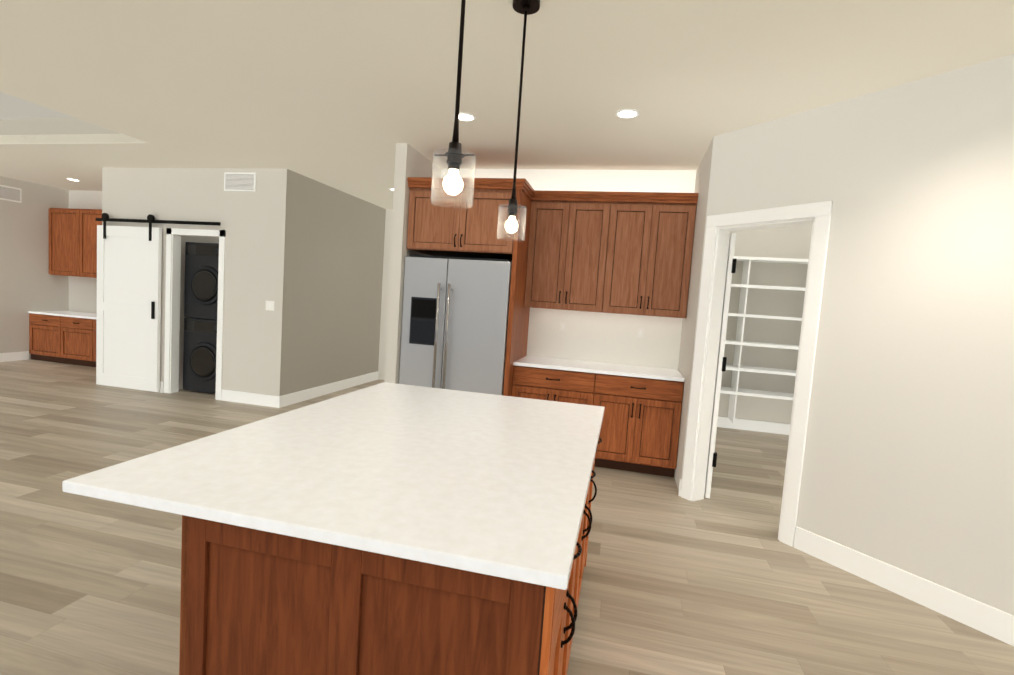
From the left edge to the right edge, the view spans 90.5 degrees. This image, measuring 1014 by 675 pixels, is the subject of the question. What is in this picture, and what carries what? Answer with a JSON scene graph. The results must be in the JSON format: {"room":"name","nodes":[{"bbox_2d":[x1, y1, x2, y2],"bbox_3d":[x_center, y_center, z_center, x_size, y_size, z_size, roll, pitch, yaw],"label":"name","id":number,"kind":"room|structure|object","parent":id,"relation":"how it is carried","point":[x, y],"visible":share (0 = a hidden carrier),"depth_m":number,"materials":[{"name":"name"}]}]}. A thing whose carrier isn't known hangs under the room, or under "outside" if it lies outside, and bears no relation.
{"room":"kitchen","nodes":[
{"label":"kitchen","id":0,"kind":"room"},
{"bbox_2d":[0,176,68,358],"bbox_3d":[-8.578,-1.143,8.457,1.850,2.850,2.100,5,4,13],"label":"wall block","id":1,"kind":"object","parent":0,"point":[28,282],"visible":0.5,"depth_m":8.06,"materials":[{"name":"paint"}]},
{"bbox_2d":[0,185,21,202],"label":"air vent grille","id":2,"kind":"object","parent":1,"relation":"attached to","point":[8,193],"depth_m":7.78,"materials":[{"name":"white metal"}]},
{"bbox_2d":[69,190,101,312],"bbox_3d":[-6.214,-0.984,8.446,2.770,2.850,0.150,5,4,13],"label":"wall","id":3,"kind":"structure","parent":0,"point":[82,294],"depth_m":8.60,"materials":[{"name":"paint"}]},
{"bbox_2d":[48,208,101,277],"bbox_3d":[-6.295,-1.498,8.190,2.635,1.100,0.315,5,4,13],"label":"upper cabinet","id":4,"kind":"object","parent":3,"relation":"attached to","point":[72,235],"visible":0.44,"depth_m":8.22,"materials":[{"name":"brown wood"}]},
{"bbox_2d":[102,168,293,395],"bbox_3d":[-4.001,-0.681,6.379,2.750,2.850,0.120,5,4,13],"label":"wall","id":5,"kind":"structure","parent":0,"point":[258,226],"depth_m":6.15,"materials":[{"name":"paint"}]},
{"bbox_2d":[96,213,220,391],"bbox_3d":[-4.475,-0.424,6.404,1.920,2.248,0.115,5,4,13],"label":"sliding barn door","id":6,"kind":"structure","parent":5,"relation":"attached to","point":[128,319],"depth_m":6.48,"materials":[{"name":"white painted wood"},{"name":"black iron"}]},
{"bbox_2d":[160,381,163,392],"bbox_3d":[-4.932,0.602,6.606,1.010,0.140,0.016,5,4,13],"label":"baseboard","id":7,"kind":"structure","parent":5,"relation":"attached to","point":[161,383],"depth_m":6.49,"materials":[{"name":"white wood"}]},
{"bbox_2d":[164,228,224,399],"bbox_3d":[-3.939,-0.297,6.319,0.870,2.105,0.012,5,4,13],"label":"door frame","id":8,"kind":"structure","parent":5,"relation":"attached to","point":[173,242],"depth_m":6.38,"materials":[{"name":"white wood"}]},
{"bbox_2d":[224,172,255,191],"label":"air vent","id":9,"kind":"object","parent":5,"relation":"in","point":[238,181],"depth_m":6.05,"materials":[{"name":"white metal"}]},
{"bbox_2d":[221,389,275,406],"bbox_3d":[-3.184,0.749,6.200,0.790,0.140,0.016,5,4,13],"label":"baseboard","id":10,"kind":"structure","parent":5,"relation":"attached to","point":[227,395],"depth_m":6.19,"materials":[{"name":"white wood"}]},
{"bbox_2d":[266,301,274,310],"bbox_3d":[-2.859,-0.384,6.060,0.120,0.115,0.008,5,4,13],"label":"light switch","id":11,"kind":"object","parent":5,"relation":"attached to","point":[269,304],"depth_m":6.06,"materials":[{"name":"white plastic"}]},
{"bbox_2d":[286,172,385,393],"bbox_3d":[-2.432,-0.646,7.311,0.120,2.850,2.350,5,4,13],"label":"wall","id":12,"kind":"structure","parent":0,"point":[305,254],"depth_m":7.03,"materials":[{"name":"paint"}]},
{"bbox_2d":[276,371,378,407],"bbox_3d":[-2.476,0.713,7.317,0.016,0.140,2.516,5,4,13],"label":"baseboard","id":13,"kind":"structure","parent":12,"relation":"attached to","point":[292,398],"depth_m":6.97,"materials":[{"name":"white wood"}]},
{"bbox_2d":[378,209,392,379],"bbox_3d":[-1.115,-0.631,8.286,2.000,2.850,0.150,5,4,13],"label":"wall","id":14,"kind":"structure","parent":0,"point":[385,289],"depth_m":8.42,"materials":[{"name":"paint"}]},
{"bbox_2d":[384,143,440,383],"bbox_3d":[-0.959,-0.382,5.119,0.112,2.850,0.860,5,4,13],"label":"wall","id":15,"kind":"structure","parent":0,"point":[410,161],"depth_m":4.70,"materials":[{"name":"paint"}]},
{"bbox_2d":[0,359,1013,674],"bbox_3d":[-3.933,0.994,3.621,14.900,0.060,10.800,5,4,13],"label":"floor","id":16,"kind":"structure","parent":0,"point":[722,579],"depth_m":2.74,"materials":[{"name":"wood"}]},
{"bbox_2d":[0,351,28,361],"bbox_3d":[-7.898,0.316,7.775,0.016,0.140,0.860,5,4,13],"label":"baseboard","id":17,"kind":"structure","parent":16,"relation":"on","point":[24,355],"depth_m":7.99,"materials":[{"name":"white wood"}]},
{"bbox_2d":[28,311,63,362],"bbox_3d":[-7.361,-0.006,8.387,0.720,0.760,0.597,5,4,13],"label":"base cabinet","id":18,"kind":"object","parent":16,"relation":"on","point":[46,332],"depth_m":8.10,"materials":[{"name":"brown wood"}]},
{"bbox_2d":[36,311,96,318],"bbox_3d":[-6.406,-0.320,8.137,2.635,0.030,0.605,5,4,13],"label":"countertop","id":19,"kind":"structure","parent":18,"relation":"on","point":[83,315],"depth_m":8.12,"materials":[{"name":"white stone"}]},
{"bbox_2d":[64,315,95,366],"bbox_3d":[-6.751,0.045,8.245,0.783,0.760,0.597,5,4,13],"label":"base cabinet","id":20,"kind":"object","parent":16,"relation":"on","point":[67,337],"depth_m":7.95,"materials":[{"name":"brown wood"}]},
{"bbox_2d":[183,242,218,393],"bbox_3d":[-3.822,-0.266,6.832,0.690,1.940,0.765,5,4,13],"label":"dryer","id":21,"kind":"object","parent":16,"relation":"on","point":[200,310],"visible":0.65,"depth_m":6.50,"materials":[{"name":"grey metal"}]},
{"bbox_2d":[179,414,603,674],"bbox_3d":[-0.187,0.882,2.124,1.016,0.884,1.828,5,4,13],"label":"kitchen island","id":22,"kind":"object","parent":16,"relation":"on","point":[251,603],"depth_m":1.24,"materials":[{"name":"brown wood"}]},
{"bbox_2d":[62,382,604,593],"bbox_3d":[-0.331,0.411,2.134,1.390,0.032,1.880,5,4,13],"label":"island countertop","id":23,"kind":"structure","parent":22,"relation":"on","point":[484,485],"depth_m":1.52,"materials":[{"name":"white stone"}]},
{"bbox_2d":[399,255,511,394],"bbox_3d":[-0.442,0.164,4.991,1.013,1.850,0.834,5,4,13],"label":"refrigerator","id":24,"kind":"object","parent":16,"relation":"on","point":[454,322],"visible":0.69,"depth_m":4.62,"materials":[{"name":"grey metal"}]},
{"bbox_2d":[511,365,602,465],"bbox_3d":[0.503,0.716,4.956,0.825,0.885,0.625,5,4,13],"label":"base cabinet","id":25,"kind":"object","parent":16,"relation":"on","point":[558,385],"depth_m":4.63,"materials":[{"name":"brown wood"}]},
{"bbox_2d":[595,373,683,476],"bbox_3d":[1.184,0.773,4.798,0.825,0.885,0.625,5,4,13],"label":"base cabinet","id":26,"kind":"object","parent":16,"relation":"on","point":[640,427],"depth_m":4.48,"materials":[{"name":"brown wood"}]},
{"bbox_2d":[511,357,684,380],"bbox_3d":[0.872,0.289,4.834,1.526,0.032,0.643,5,4,13],"label":"countertop","id":27,"kind":"structure","parent":26,"relation":"on","point":[531,362],"depth_m":4.66,"materials":[{"name":"white stone"}]},
{"bbox_2d":[0,0,1013,208],"bbox_3d":[-3.729,-2.056,3.392,14.900,0.370,10.800,5,4,13],"label":"ceiling","id":28,"kind":"structure","parent":0,"point":[345,96],"depth_m":3.12,"materials":[{"name":"paint"}]},
{"bbox_2d":[431,0,475,207],"bbox_3d":[-0.136,-0.949,1.524,0.132,1.075,0.132,5,4,13],"label":"pendant light","id":29,"kind":"object","parent":28,"relation":"hanging from","point":[452,181],"visible":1,"depth_m":1.53,"materials":[{"name":"clear glass"}]},
{"bbox_2d":[454,112,475,120],"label":"recessed light","id":30,"kind":"object","parent":28,"relation":"in","point":[462,116],"depth_m":3.79,"materials":[{"name":"white"}]},
{"bbox_2d":[497,0,539,240],"bbox_3d":[0.053,-0.996,2.320,0.132,1.075,0.132,5,4,13],"label":"pendant light","id":31,"kind":"object","parent":28,"relation":"hanging from","point":[527,7],"visible":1,"depth_m":2.32,"materials":[{"name":"black metal"}]},
{"bbox_2d":[616,109,638,117],"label":"recessed light","id":32,"kind":"object","parent":28,"relation":"in","point":[627,113],"depth_m":3.52,"materials":[{"name":"white"}]},
{"bbox_2d":[441,169,695,369],"bbox_3d":[0.481,-0.300,5.302,2.840,2.850,0.150,5,4,13],"label":"wall","id":33,"kind":"structure","parent":0,"point":[601,337],"depth_m":5.10,"materials":[{"name":"paint"}]},
{"bbox_2d":[407,181,530,260],"bbox_3d":[-0.340,-1.111,4.965,1.032,0.594,0.785,5,4,13],"label":"upper cabinet","id":34,"kind":"object","parent":33,"relation":"attached to","point":[459,230],"depth_m":4.60,"materials":[{"name":"brown wood"}]},
{"bbox_2d":[523,197,578,309],"bbox_3d":[0.453,-0.823,5.028,0.444,1.070,0.330,5,4,13],"label":"upper cabinet","id":35,"kind":"object","parent":33,"relation":"attached to","point":[550,261],"depth_m":4.87,"materials":[{"name":"brown wood"}]},
{"bbox_2d":[559,321,566,332],"bbox_3d":[0.582,-0.110,5.208,0.075,0.115,0.008,5,4,13],"label":"outlet","id":36,"kind":"object","parent":33,"relation":"attached to","point":[562,328],"depth_m":5.20,"materials":[{"name":"white plastic"}]},
{"bbox_2d":[571,197,618,312],"bbox_3d":[0.794,-0.795,4.949,0.508,1.070,0.330,5,4,13],"label":"upper cabinet","id":37,"kind":"object","parent":33,"relation":"attached to","point":[613,252],"depth_m":4.78,"materials":[{"name":"brown wood"}]},
{"bbox_2d":[611,197,662,315],"bbox_3d":[1.163,-0.764,4.863,0.507,1.070,0.330,5,4,13],"label":"upper cabinet","id":38,"kind":"object","parent":33,"relation":"attached to","point":[637,239],"depth_m":4.69,"materials":[{"name":"brown wood"}]},
{"bbox_2d":[636,327,644,338],"bbox_3d":[1.335,-0.047,5.033,0.075,0.115,0.008,5,4,13],"label":"outlet","id":39,"kind":"object","parent":33,"relation":"attached to","point":[640,330],"depth_m":5.03,"materials":[{"name":"white plastic"}]},
{"bbox_2d":[651,197,697,317],"bbox_3d":[1.504,-0.735,4.784,0.444,1.070,0.330,5,4,13],"label":"upper cabinet","id":40,"kind":"object","parent":33,"relation":"attached to","point":[677,219],"depth_m":4.62,"materials":[{"name":"brown wood"}]},
{"bbox_2d":[674,54,1013,614],"bbox_3d":[2.550,-0.087,4.309,1.900,2.850,4.850,5,4,13],"label":"wall","id":41,"kind":"structure","parent":0,"point":[908,463],"depth_m":2.84,"materials":[{"name":"paint"}]},
{"bbox_2d":[704,233,736,497],"bbox_3d":[1.800,0.226,4.276,0.211,2.108,0.686,5,4,13],"label":"pantry door","id":42,"kind":"structure","parent":41,"relation":"in","point":[722,359],"depth_m":3.96,"materials":[{"name":"white wood"}]},
{"bbox_2d":[717,416,789,434],"bbox_3d":[2.968,1.129,6.616,1.630,0.140,0.016,5,4,13],"label":"baseboard","id":43,"kind":"structure","parent":41,"relation":"attached to","point":[724,422],"depth_m":6.55,"materials":[{"name":"white wood"}]},
{"bbox_2d":[681,201,832,546],"bbox_3d":[1.736,0.218,3.610,0.679,2.240,0.679,5,4,13],"label":"door frame","id":44,"kind":"structure","parent":41,"relation":"attached to","point":[720,227],"depth_m":3.60,"materials":[{"name":"white wood"}]},
{"bbox_2d":[720,256,808,422],"bbox_3d":[3.001,0.040,6.360,1.624,2.070,0.367,5,4,13],"label":"pantry shelves","id":45,"kind":"object","parent":41,"relation":"attached to","point":[736,368],"visible":0.29,"depth_m":6.23,"materials":[{"name":"white wood"}]},
{"bbox_2d":[794,527,1013,645],"bbox_3d":[2.287,1.382,2.651,1.086,0.140,1.086,5,4,13],"label":"baseboard","id":46,"kind":"structure","parent":41,"relation":"attached to","point":[978,615],"depth_m":2.75,"materials":[{"name":"white wood"}]}
]}

